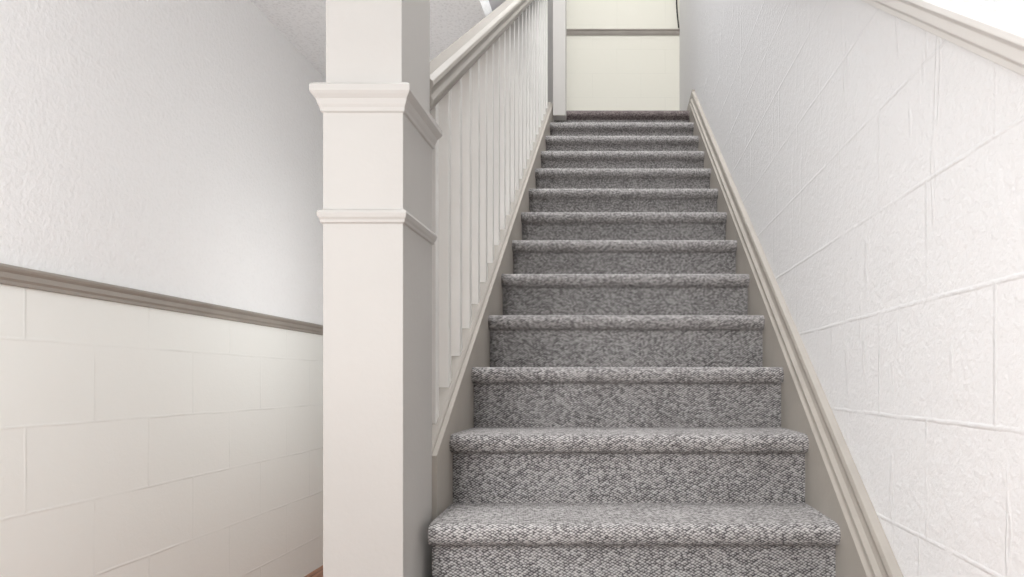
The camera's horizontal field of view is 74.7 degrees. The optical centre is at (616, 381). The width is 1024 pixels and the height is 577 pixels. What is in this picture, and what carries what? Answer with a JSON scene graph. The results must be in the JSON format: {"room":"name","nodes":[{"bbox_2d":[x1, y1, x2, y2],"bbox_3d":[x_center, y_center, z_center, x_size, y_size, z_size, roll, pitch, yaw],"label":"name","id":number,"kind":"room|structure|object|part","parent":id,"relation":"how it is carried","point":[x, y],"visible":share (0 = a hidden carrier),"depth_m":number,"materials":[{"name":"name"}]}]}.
{"room":"staircase","nodes":[
{"label":"staircase","id":0,"kind":"room"},
{"bbox_2d":[0,0,325,576],"bbox_3d":[-1.450,-0.290,1.550,0.120,2.311,5.500,0,0,0],"label":"wall","id":1,"kind":"structure","parent":0,"point":[174,148],"depth_m":2.01,"materials":[{"name":"white paint"}]},
{"bbox_2d":[0,263,322,334],"bbox_3d":[-1.377,-0.243,1.550,0.025,0.044,5.500,0,0,0],"label":"trim","id":2,"kind":"structure","parent":1,"relation":"attached to","point":[11,275],"depth_m":1.87,"materials":[{"name":"beige paint"}]},
{"bbox_2d":[304,565,322,576],"bbox_3d":[-0.430,0.915,2.050,2.120,0.100,7.100,0,0,0],"label":"floor","id":3,"kind":"structure","parent":0,"point":[318,572],"depth_m":2.98,"materials":[{"name":"brown wood"}]},
{"bbox_2d":[309,0,441,576],"bbox_3d":[-0.528,-0.290,1.480,0.207,2.311,0.255,0,0,0],"label":"newel post","id":4,"kind":"object","parent":3,"relation":"on","point":[380,132],"visible":1,"depth_m":1.37,"materials":[{"name":"paint"}]},
{"bbox_2d":[428,111,840,576],"bbox_3d":[0.032,-0.500,3.272,0.931,2.731,4.653,0,0,0],"label":"staircase","id":5,"kind":"structure","parent":3,"relation":"on","point":[627,408],"depth_m":2.00,"materials":[{"name":"carpet"}]},
{"bbox_2d":[432,102,552,520],"bbox_3d":[-0.470,-0.522,3.045,0.071,2.775,2.910,0,0,0],"label":"stair stringer","id":6,"kind":"object","parent":5,"relation":"attached to","point":[456,401],"depth_m":2.04,"materials":[{"name":"beige wood"}]},
{"bbox_2d":[430,0,547,423],"bbox_3d":[-0.474,-1.351,3.043,0.067,2.923,2.914,0,0,0],"label":"stair railing","id":7,"kind":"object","parent":6,"relation":"on","point":[489,87],"depth_m":2.19,"materials":[{"name":"white wood"}]},
{"bbox_3d":[-0.474,-1.728,3.043,0.067,2.168,2.914,0,0,0],"label":"handrail","id":8,"kind":"part","parent":7,"relation":"part of","materials":[{"name":"paint"}]},
{"bbox_2d":[553,0,565,119],"bbox_3d":[-0.388,-2.857,4.464,0.085,2.145,0.088,0,0,0],"label":"newel post","id":9,"kind":"object","parent":5,"relation":"on","point":[559,6],"visible":1,"depth_m":4.42,"materials":[{"name":"paint"}]},
{"bbox_2d":[250,0,491,78],"bbox_3d":[-1.015,-1.496,1.600,0.990,0.100,5.600,0,0,0],"label":"ceiling","id":10,"kind":"structure","parent":0,"point":[302,22],"depth_m":2.64,"materials":[{"name":"white paint"}]},
{"bbox_2d":[489,0,553,121],"bbox_3d":[-0.560,-2.873,2.200,0.080,2.654,6.800,0,0,0],"label":"wall","id":11,"kind":"structure","parent":0,"point":[494,4],"depth_m":5.16,"materials":[{"name":"grey paint"}]},
{"bbox_2d":[566,0,678,110],"bbox_3d":[-0.485,-2.750,5.650,2.030,2.900,0.100,0,0,0],"label":"wall","id":12,"kind":"structure","parent":0,"point":[604,72],"depth_m":5.60,"materials":[{"name":"beige paint"}]},
{"bbox_2d":[566,29,679,34],"bbox_3d":[0.005,-2.964,5.587,1.050,0.045,0.026,0,0,0],"label":"trim","id":13,"kind":"structure","parent":12,"relation":"attached to","point":[568,31],"depth_m":5.58,"materials":[{"name":"beige paint"}]},
{"bbox_2d":[676,0,678,27],"bbox_3d":[0.513,-3.300,5.589,0.030,0.601,0.014,0,0,0],"label":"cable","id":14,"kind":"object","parent":12,"relation":"attached to","point":[676,0],"visible":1,"depth_m":5.58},
{"bbox_2d":[679,0,1023,576],"bbox_3d":[0.590,-1.667,2.250,0.120,5.065,6.900,0,0,0],"label":"wall","id":15,"kind":"structure","parent":0,"point":[874,160],"depth_m":1.26,"materials":[{"name":"white paint"}]},
{"bbox_2d":[690,108,865,576],"bbox_3d":[0.513,-0.512,2.625,0.033,2.754,3.750,0,0,0],"label":"skirt board","id":16,"kind":"object","parent":15,"relation":"attached to","point":[820,495],"visible":0.12,"depth_m":1.85,"materials":[{"name":"beige paint"}]},
{"bbox_2d":[687,89,903,576],"bbox_3d":[0.512,-0.602,3.175,0.036,2.787,4.850,0,0,0],"label":"baseboard","id":17,"kind":"structure","parent":15,"relation":"attached to","point":[876,556],"depth_m":1.72,"materials":[{"name":"beige paint"}]},
{"bbox_2d":[861,0,1023,75],"bbox_3d":[0.510,-1.556,2.350,0.040,3.442,4.500,0,0,0],"label":"trim","id":18,"kind":"structure","parent":15,"relation":"attached to","point":[995,36],"depth_m":0.94,"materials":[{"name":"beige paint"}]}
]}

